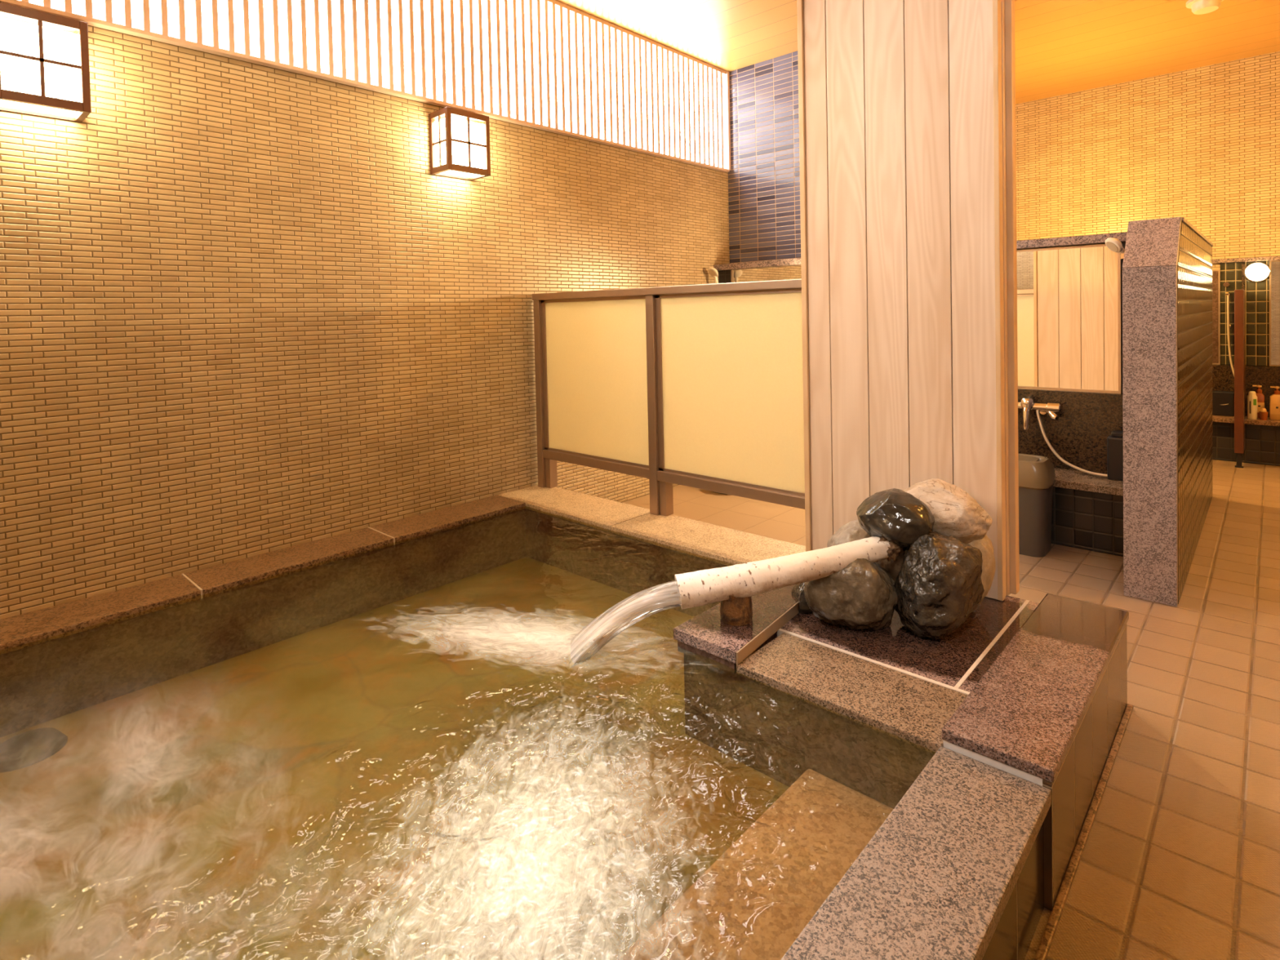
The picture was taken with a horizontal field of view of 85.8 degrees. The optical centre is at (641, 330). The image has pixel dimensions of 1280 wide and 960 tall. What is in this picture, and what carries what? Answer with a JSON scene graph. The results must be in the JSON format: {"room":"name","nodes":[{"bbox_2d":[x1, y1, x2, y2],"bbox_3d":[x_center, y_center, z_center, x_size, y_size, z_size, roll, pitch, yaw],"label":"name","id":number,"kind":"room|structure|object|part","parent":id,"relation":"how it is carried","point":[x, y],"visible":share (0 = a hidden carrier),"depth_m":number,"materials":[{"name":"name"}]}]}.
{"room":"spa","nodes":[
{"label":"spa","id":0,"kind":"room"},
{"bbox_2d":[0,24,729,619],"bbox_3d":[-0.752,0.228,4.869,0.300,3.235,10.530,0,2,43],"label":"wall","id":1,"kind":"structure","parent":0,"point":[245,312],"depth_m":3.41,"materials":[{"name":"beige tile"}]},
{"bbox_2d":[0,2,91,122],"bbox_3d":[-2.385,-1.050,2.723,0.200,0.357,0.290,0,2,43],"label":"wall lantern","id":2,"kind":"object","parent":1,"relation":"attached to","point":[45,67],"visible":1,"depth_m":2.68,"materials":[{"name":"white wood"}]},
{"bbox_3d":[-2.411,-1.046,2.567,0.026,0.357,0.026,0,2,43],"label":"corner post","id":3,"kind":"part","parent":2,"relation":"part of","materials":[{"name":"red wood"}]},
{"bbox_3d":[-2.451,-0.878,2.791,0.012,0.012,0.238,0,2,43],"label":"rail","id":4,"kind":"part","parent":2,"relation":"part of","materials":[{"name":"red wood"}]},
{"bbox_3d":[-2.325,-1.211,2.660,0.023,0.034,0.238,0,2,43],"label":"rail","id":5,"kind":"part","parent":2,"relation":"part of","materials":[{"name":"red wood"}]},
{"bbox_3d":[-2.318,-0.889,2.668,0.023,0.034,0.238,0,2,43],"label":"rail","id":6,"kind":"part","parent":2,"relation":"part of","materials":[{"name":"red wood"}]},
{"bbox_3d":[-2.292,-0.893,2.824,0.148,0.034,0.023,0,2,43],"label":"rail","id":7,"kind":"part","parent":2,"relation":"part of","materials":[{"name":"red wood"}]},
{"bbox_3d":[-2.232,-1.054,2.761,0.026,0.357,0.026,0,2,43],"label":"corner post","id":8,"kind":"part","parent":2,"relation":"part of","materials":[{"name":"red wood"}]},
{"bbox_2d":[0,0,731,172],"bbox_3d":[-1.126,-1.810,4.303,0.172,0.910,5.525,0,2,43],"label":"screen","id":9,"kind":"object","parent":1,"relation":"on","point":[554,8],"visible":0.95,"depth_m":4.47,"materials":[{"name":"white wood"}]},
{"bbox_3d":[-1.149,-2.251,4.287,0.160,0.028,5.500,0,2,43],"label":"rail","id":10,"kind":"part","parent":9,"relation":"part of","materials":[{"name":"brown wood"}]},
{"bbox_3d":[0.762,-1.911,6.297,0.092,0.890,0.030,0,2,43],"label":"post","id":11,"kind":"part","parent":9,"relation":"part of","materials":[{"name":"brown wood"}]},
{"bbox_2d":[18,0,720,167],"bbox_3d":[-1.666,-1.778,3.866,0.030,0.934,7.950,0,2,43],"label":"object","id":12,"kind":"structure","parent":1,"relation":"in","point":[77,6],"depth_m":4.39,"materials":[{"name":"beige wood"}]},
{"bbox_2d":[428,106,490,180],"bbox_3d":[-1.089,-1.113,4.132,0.200,0.357,0.290,0,2,43],"label":"wall lantern","id":13,"kind":"object","parent":1,"relation":"attached to","point":[460,141],"visible":1,"depth_m":4.07,"materials":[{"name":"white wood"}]},
{"bbox_3d":[-1.242,-1.109,4.094,0.026,0.357,0.026,0,2,43],"label":"corner post","id":14,"kind":"part","parent":13,"relation":"part of","materials":[{"name":"red wood"}]},
{"bbox_3d":[-1.182,-1.270,4.031,0.148,0.034,0.023,0,2,43],"label":"rail","id":15,"kind":"part","parent":13,"relation":"part of","materials":[{"name":"red wood"}]},
{"bbox_3d":[-1.175,-0.947,4.039,0.148,0.034,0.023,0,2,43],"label":"rail","id":16,"kind":"part","parent":13,"relation":"part of","materials":[{"name":"red wood"}]},
{"bbox_3d":[-1.114,-1.109,3.976,0.026,0.357,0.026,0,2,43],"label":"corner post","id":17,"kind":"part","parent":13,"relation":"part of","materials":[{"name":"red wood"}]},
{"bbox_3d":[-1.155,-0.941,4.200,0.012,0.012,0.238,0,2,43],"label":"rail","id":18,"kind":"part","parent":13,"relation":"part of","materials":[{"name":"red wood"}]},
{"bbox_3d":[-1.089,-1.094,4.133,0.170,0.295,0.258,0,2,43],"label":"lamp shade","id":19,"kind":"part","parent":13,"relation":"part of","materials":[{"name":"white paper"}]},
{"bbox_3d":[-1.028,-1.274,4.069,0.023,0.034,0.238,0,2,43],"label":"rail","id":20,"kind":"part","parent":13,"relation":"part of","materials":[{"name":"red wood"}]},
{"bbox_3d":[-1.021,-0.952,4.077,0.023,0.034,0.238,0,2,43],"label":"rail","id":21,"kind":"part","parent":13,"relation":"part of","materials":[{"name":"red wood"}]},
{"bbox_3d":[-0.996,-0.956,4.234,0.148,0.034,0.023,0,2,43],"label":"rail","id":22,"kind":"part","parent":13,"relation":"part of","materials":[{"name":"red wood"}]},
{"bbox_3d":[-0.936,-1.117,4.170,0.026,0.357,0.026,0,2,43],"label":"corner post","id":23,"kind":"part","parent":13,"relation":"part of","materials":[{"name":"red wood"}]},
{"bbox_2d":[707,266,718,283],"bbox_3d":[0.733,-0.148,5.971,0.330,0.810,0.125,0,2,43],"label":"shower","id":24,"kind":"object","parent":1,"relation":"attached to","point":[713,272],"visible":0.4,"depth_m":6.01,"materials":[{"name":"beige plastic"}]},
{"bbox_3d":[0.616,-0.502,6.016,0.071,0.057,0.050,0,2,43],"label":"spray plate","id":25,"kind":"part","parent":24,"relation":"part of","materials":[{"name":"beige metal"}]},
{"bbox_3d":[0.651,-0.428,6.034,0.067,0.196,0.034,-2,1,-13],"label":"handle","id":26,"kind":"part","parent":24,"relation":"part of","materials":[{"name":"beige plastic"}]},
{"bbox_2d":[728,50,800,263],"bbox_3d":[1.500,-1.483,5.765,1.800,1.754,0.140,0,2,43],"label":"wall","id":27,"kind":"structure","parent":0,"point":[764,175],"depth_m":6.05,"materials":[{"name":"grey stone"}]},
{"bbox_2d":[796,0,1019,600],"bbox_3d":[1.110,-0.616,2.966,0.871,3.332,0.159,0,2,43],"label":"wooden pillar","id":28,"kind":"structure","parent":0,"point":[907,108],"depth_m":2.88,"materials":[{"name":"brown wood"}]},
{"bbox_3d":[0.798,-0.616,3.252,0.025,3.332,0.159,0,2,43],"label":"edge trim","id":29,"kind":"part","parent":28,"relation":"part of","materials":[{"name":"brown wood"}]},
{"bbox_3d":[1.419,-0.616,2.688,0.041,3.332,0.149,0,2,43],"label":"edge trim","id":30,"kind":"part","parent":28,"relation":"part of","materials":[{"name":"brown wood"}]},
{"bbox_2d":[555,0,1279,104],"bbox_3d":[1.544,-2.336,2.710,6.600,0.100,10.630,0,2,43],"label":"ceiling","id":31,"kind":"structure","parent":0,"point":[1062,46],"depth_m":5.51,"materials":[{"name":"white paint"}]},
{"bbox_2d":[1186,0,1223,14],"bbox_3d":[4.080,-2.354,4.978,0.230,0.086,0.230,0,2,43],"label":"detector","id":32,"kind":"object","parent":31,"relation":"attached to","point":[1197,6],"visible":1,"depth_m":4.95,"materials":[{"name":"beige plastic"}]},
{"bbox_2d":[718,241,1125,393],"bbox_3d":[1.976,0.366,5.291,3.145,1.820,0.314,0,2,43],"label":"wall","id":33,"kind":"structure","parent":0,"point":[724,276],"depth_m":4.31,"materials":[{"name":"black tile"}]},
{"bbox_2d":[730,265,801,282],"bbox_3d":[1.265,-0.111,5.696,1.250,0.885,0.018,0,2,43],"label":"mirror","id":34,"kind":"object","parent":33,"relation":"attached to","point":[791,272],"visible":0.06,"depth_m":5.86,"materials":[{"name":"mirror"}]},
{"bbox_3d":[1.265,-0.111,5.696,1.250,0.885,0.018,0,2,43],"label":"frame","id":35,"kind":"part","parent":34,"relation":"part of","materials":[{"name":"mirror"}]},
{"bbox_2d":[713,231,1127,271],"bbox_3d":[1.937,-0.568,5.248,3.145,0.052,0.409,0,2,43],"label":"ledge","id":36,"kind":"object","parent":33,"relation":"on","point":[1122,237],"visible":0.24,"depth_m":4.42,"materials":[{"name":"stone"}]},
{"bbox_2d":[1016,244,1121,393],"bbox_3d":[2.484,-0.075,4.576,1.160,0.915,0.018,0,2,43],"label":"mirror","id":37,"kind":"object","parent":33,"relation":"attached to","point":[1069,322],"visible":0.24,"depth_m":4.36,"materials":[{"name":"mirror"}]},
{"bbox_2d":[1017,388,1123,474],"bbox_3d":[2.406,0.631,4.651,1.644,0.495,0.057,0,2,43],"label":"backsplash","id":38,"kind":"structure","parent":33,"relation":"attached to","point":[1084,424],"depth_m":4.32,"materials":[{"name":"brown stone"}]},
{"bbox_2d":[622,459,1279,959],"bbox_3d":[1.702,1.423,2.665,6.300,0.150,10.530,0,2,43],"label":"floor","id":39,"kind":"structure","parent":0,"point":[1180,858],"depth_m":2.25,"materials":[{"name":"tile"}]},
{"bbox_2d":[0,484,1133,959],"bbox_3d":[-0.994,1.353,1.927,3.326,0.542,4.600,0,2,43],"label":"bath","id":40,"kind":"object","parent":39,"relation":"on","point":[930,799],"visible":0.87,"depth_m":2.18,"materials":[{"name":"brown stone"}]},
{"bbox_2d":[0,727,67,772],"bbox_3d":[-2.155,1.450,2.415,0.220,0.055,0.220,0,2,43],"label":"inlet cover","id":41,"kind":"object","parent":40,"relation":"on","point":[24,749],"visible":1,"depth_m":2.38,"materials":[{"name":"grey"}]},
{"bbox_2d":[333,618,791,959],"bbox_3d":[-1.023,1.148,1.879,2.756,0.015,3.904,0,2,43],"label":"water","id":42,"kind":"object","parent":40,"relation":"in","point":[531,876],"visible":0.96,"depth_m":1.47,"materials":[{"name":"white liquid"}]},
{"bbox_2d":[568,580,681,668],"bbox_3d":[-0.055,1.008,2.427,0.400,0.234,0.212,-1,1,-5],"label":"water jet","id":43,"kind":"object","parent":42,"relation":"on","point":[580,653],"visible":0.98,"depth_m":2.43,"materials":[{"name":"white liquid"}]},
{"bbox_2d":[532,278,804,515],"bbox_3d":[0.068,0.402,3.959,2.060,1.298,0.091,0,2,43],"label":"screen","id":44,"kind":"object","parent":40,"relation":"on","point":[700,386],"visible":0.9,"depth_m":3.82,"materials":[{"name":"beige glass"}]},
{"bbox_3d":[-0.664,0.422,4.637,0.055,1.255,0.085,0,2,43],"label":"post","id":45,"kind":"part","parent":44,"relation":"part of","materials":[{"name":"brown metal"}]},
{"bbox_3d":[-0.290,0.822,4.294,0.960,0.056,0.051,0,2,43],"label":"rail","id":46,"kind":"part","parent":44,"relation":"part of","materials":[{"name":"brown wood"}]},
{"bbox_3d":[-0.294,0.299,4.278,0.916,0.978,0.006,0,2,43],"label":"frosted panel","id":47,"kind":"part","parent":44,"relation":"part of","materials":[{"name":"beige glass"}]},
{"bbox_3d":[0.082,0.423,3.950,0.057,1.255,0.085,0,2,43],"label":"post","id":48,"kind":"part","parent":44,"relation":"part of","materials":[{"name":"brown metal"}]},
{"bbox_3d":[0.054,-0.225,3.943,2.060,0.045,0.091,0,2,43],"label":"rail","id":49,"kind":"part","parent":44,"relation":"part of","materials":[{"name":"brown wood"}]},
{"bbox_3d":[0.466,0.823,3.598,0.985,0.056,0.051,0,2,43],"label":"rail","id":50,"kind":"part","parent":44,"relation":"part of","materials":[{"name":"brown wood"}]},
{"bbox_3d":[0.463,0.300,3.582,0.943,0.978,0.006,0,2,43],"label":"frosted panel","id":51,"kind":"part","parent":44,"relation":"part of","materials":[{"name":"beige glass"}]},
{"bbox_3d":[0.479,1.052,2.625,0.263,0.037,0.800,0,2,43],"label":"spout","id":52,"kind":"part","parent":40,"relation":"part of","materials":[{"name":"stone"}]},
{"bbox_2d":[675,536,903,626],"bbox_3d":[0.536,0.887,2.489,0.838,0.296,0.138,-1,1,-5],"label":"spout","id":53,"kind":"object","parent":40,"relation":"on","point":[734,586],"visible":0.92,"depth_m":2.43,"materials":[{"name":"beige wood"}]},
{"bbox_2d":[791,582,812,613],"bbox_3d":[0.642,1.020,2.677,0.132,0.101,0.142,-1,1,-4],"label":"boulder","id":54,"kind":"object","parent":40,"relation":"on","point":[797,590],"visible":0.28,"depth_m":2.63,"materials":[{"name":"grey stone"}]},
{"bbox_2d":[804,558,897,630],"bbox_3d":[0.772,0.928,2.538,0.322,0.286,0.286,0,2,43],"label":"boulder","id":55,"kind":"object","parent":40,"relation":"on","point":[860,595],"visible":0.75,"depth_m":2.43,"materials":[{"name":"grey stone"}]},
{"bbox_2d":[826,520,878,563],"bbox_3d":[0.891,0.922,2.856,0.238,0.276,0.223,-1,1,-2],"label":"boulder","id":56,"kind":"object","parent":40,"relation":"on","point":[851,531],"visible":0.19,"depth_m":2.79,"materials":[{"name":"beige stone"}]},
{"bbox_2d":[893,531,984,639],"bbox_3d":[1.043,0.892,2.437,0.303,0.350,0.283,0,2,43],"label":"boulder","id":57,"kind":"object","parent":40,"relation":"on","point":[938,584],"visible":0.98,"depth_m":2.34,"materials":[{"name":"black stone"}]},
{"bbox_2d":[878,546,907,581],"bbox_3d":[0.997,0.867,2.591,0.207,0.227,0.156,-1,1,18],"label":"boulder","id":58,"kind":"object","parent":57,"relation":"on","point":[893,567],"visible":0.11,"depth_m":2.54,"materials":[{"name":"brown stone"}]},
{"bbox_2d":[856,488,934,547],"bbox_3d":[0.933,0.685,2.541,0.271,0.193,0.235,0,2,43],"label":"boulder","id":59,"kind":"object","parent":57,"relation":"on","point":[895,515],"visible":0.98,"depth_m":2.46,"materials":[{"name":"black stone"}]},
{"bbox_2d":[968,534,995,612],"bbox_3d":[1.205,0.902,2.598,0.233,0.316,0.269,0,2,43],"label":"boulder","id":60,"kind":"object","parent":40,"relation":"on","point":[984,545],"visible":0.26,"depth_m":2.50,"materials":[{"name":"beige stone"}]},
{"bbox_2d":[903,478,991,543],"bbox_3d":[1.133,0.690,2.627,0.366,0.240,0.288,0,2,43],"label":"boulder","id":61,"kind":"object","parent":60,"relation":"on","point":[957,514],"visible":0.6,"depth_m":2.50,"materials":[{"name":"beige stone"}]},
{"bbox_2d":[1017,453,1055,557],"bbox_3d":[2.256,1.026,4.115,0.350,0.548,0.284,0,2,43],"label":"waste bin","id":62,"kind":"object","parent":39,"relation":"on","point":[1037,474],"visible":0.56,"depth_m":3.96,"materials":[{"name":"grey plastic"}]},
{"bbox_3d":[2.252,0.828,4.111,0.350,0.153,0.284,0,2,43],"label":"lid","id":63,"kind":"part","parent":62,"relation":"part of","materials":[{"name":"brown plastic"}]},
{"bbox_2d":[1017,388,1123,556],"bbox_3d":[2.299,0.838,4.535,1.644,0.900,0.388,0,2,43],"label":"wall","id":64,"kind":"structure","parent":39,"relation":"on","point":[1087,509],"depth_m":4.21,"materials":[{"name":"black tile"}]},
{"bbox_2d":[1017,397,1107,476],"bbox_3d":[2.635,0.651,4.315,0.759,0.439,0.137,0,2,45],"label":"mixer tap","id":65,"kind":"object","parent":64,"relation":"attached to","point":[1027,404],"visible":0.8,"depth_m":4.37,"materials":[{"name":"silver metal"}]},
{"bbox_3d":[2.469,0.557,4.420,0.040,0.151,0.058,0,2,43],"label":"spout","id":66,"kind":"part","parent":65,"relation":"part of","materials":[{"name":"silver metal"}]},
{"bbox_3d":[2.575,0.525,4.418,0.040,0.056,0.065,0,2,31],"label":"wall leg","id":67,"kind":"part","parent":65,"relation":"part of","materials":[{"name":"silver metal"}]},
{"bbox_3d":[2.601,0.486,4.345,0.075,0.062,0.062,0,2,43],"label":"temperature knob","id":68,"kind":"part","parent":65,"relation":"part of","materials":[{"name":"silver metal"}]},
{"bbox_2d":[1053,467,1123,496],"bbox_3d":[2.300,0.906,4.537,1.644,0.045,0.388,0,2,43],"label":"countertop","id":69,"kind":"structure","parent":64,"relation":"on","point":[1064,478],"depth_m":4.06,"materials":[{"name":"stone"}]},
{"bbox_2d":[1106,430,1123,480],"bbox_3d":[2.844,0.740,4.078,0.135,0.285,0.100,0,2,43],"label":"soap dispenser","id":70,"kind":"object","parent":64,"relation":"on","point":[1114,441],"visible":0.56,"depth_m":4.06,"materials":[{"name":"black plastic"}]},
{"bbox_2d":[1122,217,1213,606],"bbox_3d":[3.296,0.339,4.243,0.222,1.870,2.500,0,2,43],"label":"wall","id":71,"kind":"structure","parent":39,"relation":"on","point":[1167,263],"depth_m":3.36,"materials":[{"name":"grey stone"}]},
{"bbox_2d":[1105,237,1124,259],"bbox_3d":[2.745,-0.464,3.930,0.180,0.136,0.101,-1,1,-2],"label":"shower","id":72,"kind":"object","parent":71,"relation":"attached to","point":[1113,244],"visible":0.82,"depth_m":3.91,"materials":[{"name":"beige plastic"}]},
{"bbox_3d":[2.682,-0.480,3.928,0.047,0.058,0.072,-1,1,-2],"label":"spray plate","id":73,"kind":"part","parent":72,"relation":"part of","materials":[{"name":"beige metal"}]},
{"bbox_2d":[1234,289,1245,467],"bbox_3d":[5.312,0.411,6.116,0.062,1.545,0.438,0,2,43],"label":"divider panel","id":74,"kind":"object","parent":39,"relation":"on","point":[1239,295],"visible":0.98,"depth_m":5.96,"materials":[{"name":"brown wood"}]},
{"bbox_3d":[5.202,1.119,5.996,0.037,0.118,0.037,0,2,43],"label":"leg","id":75,"kind":"part","parent":74,"relation":"part of","materials":[{"name":"black metal"}]},
{"bbox_2d":[1212,364,1279,466],"bbox_3d":[5.969,0.753,5.677,2.900,0.855,0.279,0,2,43],"label":"wall","id":76,"kind":"structure","parent":39,"relation":"on","point":[1262,437],"depth_m":6.17,"materials":[{"name":"black tile"}]},
{"bbox_2d":[1212,390,1234,416],"bbox_3d":[5.309,0.668,6.355,0.250,0.220,0.090,0,2,43],"label":"box","id":77,"kind":"object","parent":76,"relation":"on","point":[1219,397],"visible":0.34,"depth_m":6.29,"materials":[{"name":"black plastic"}]},
{"bbox_2d":[1212,415,1279,426],"bbox_3d":[5.970,0.801,5.678,2.900,0.040,0.279,0,2,43],"label":"countertop","id":78,"kind":"structure","parent":76,"relation":"on","point":[1224,419],"depth_m":6.07,"materials":[{"name":"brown stone"}]},
{"bbox_2d":[1247,391,1257,419],"bbox_3d":[5.411,0.660,6.104,0.068,0.245,0.068,0,2,43],"label":"bottle","id":79,"kind":"object","parent":76,"relation":"on","point":[1251,397],"visible":1,"depth_m":6.08,"materials":[{"name":"beige plastic"}]},
{"bbox_2d":[1252,385,1264,417],"bbox_3d":[5.515,0.632,6.157,0.082,0.293,0.062,0,2,43],"label":"pump bottle","id":80,"kind":"object","parent":76,"relation":"on","point":[1260,397],"visible":0.68,"depth_m":6.13,"materials":[{"name":"orange plastic"}]},
{"bbox_2d":[1258,408,1267,419],"bbox_3d":[5.468,0.732,6.056,0.060,0.100,0.060,0,2,43],"label":"bottle","id":81,"kind":"object","parent":76,"relation":"on","point":[1263,413],"visible":1,"depth_m":6.04,"materials":[{"name":"orange plastic"}]},
{"bbox_2d":[1269,386,1279,419],"bbox_3d":[5.577,0.633,6.045,0.097,0.293,0.062,0,2,43],"label":"pump bottle","id":82,"kind":"object","parent":76,"relation":"on","point":[1274,399],"visible":1,"depth_m":6.04,"materials":[{"name":"orange plastic"}]},
{"bbox_2d":[1015,51,1279,366],"bbox_3d":[5.275,-0.644,6.545,6.300,3.634,0.150,0,2,43],"label":"wall","id":83,"kind":"structure","parent":0,"point":[1201,145],"depth_m":6.63,"materials":[{"name":"beige tile"}]},
{"bbox_2d":[1212,269,1220,364],"bbox_3d":[5.200,-0.124,6.521,0.424,0.880,0.018,0,2,43],"label":"mirror","id":84,"kind":"object","parent":83,"relation":"attached to","point":[1215,273],"visible":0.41,"depth_m":6.40,"materials":[{"name":"mirror"}]},
{"bbox_2d":[1241,262,1245,290],"bbox_3d":[5.473,-0.154,6.263,0.025,0.940,0.030,0,2,43],"label":"stone strip","id":85,"kind":"object","parent":83,"relation":"attached to","point":[1243,264],"visible":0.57,"depth_m":6.24,"materials":[{"name":"brown stone"}]},
{"bbox_2d":[1220,260,1269,365],"bbox_3d":[5.482,-0.154,6.266,0.336,0.940,0.012,0,2,43],"label":"tile strip","id":86,"kind":"object","parent":83,"relation":"attached to","point":[1257,293],"visible":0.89,"depth_m":6.24,"materials":[{"name":"black tile"}]},
{"bbox_2d":[1221,282,1234,404],"bbox_3d":[5.309,0.122,6.349,0.322,1.132,0.119,0,2,43],"label":"shower hose","id":87,"kind":"object","parent":86,"relation":"attached to","point":[1225,284],"visible":0.7,"depth_m":6.29,"materials":[{"name":"silver metal"}]},
{"bbox_3d":[5.366,-0.423,6.320,0.044,0.044,0.048,0,2,43],"label":"wall knob","id":88,"kind":"part","parent":87,"relation":"part of","materials":[{"name":"silver metal"}]},
{"bbox_2d":[1244,262,1270,281],"bbox_3d":[5.499,-0.524,6.154,0.176,0.176,0.107,0,2,43],"label":"round wall lamp","id":89,"kind":"object","parent":86,"relation":"attached to","point":[1258,271],"visible":1,"depth_m":6.13,"materials":[{"name":"white glass"}]},
{"bbox_2d":[1212,256,1279,263],"bbox_3d":[6.017,-0.640,5.727,2.900,0.035,0.050,0,2,43],"label":"ledge","id":90,"kind":"object","parent":83,"relation":"attached to","point":[1267,258],"depth_m":6.21,"materials":[{"name":"stone"}]},
{"bbox_2d":[1212,364,1279,417],"bbox_3d":[6.049,0.549,5.764,2.900,0.455,0.029,0,2,43],"label":"backsplash","id":91,"kind":"structure","parent":83,"relation":"attached to","point":[1223,378],"depth_m":6.23,"materials":[{"name":"brown stone"}]},
{"bbox_2d":[1269,260,1279,366],"bbox_3d":[5.893,-0.153,5.882,0.790,0.940,0.018,0,2,43],"label":"mirror","id":92,"kind":"object","parent":83,"relation":"attached to","point":[1274,265],"visible":1,"depth_m":6.12,"materials":[{"name":"mirror"}]}
]}

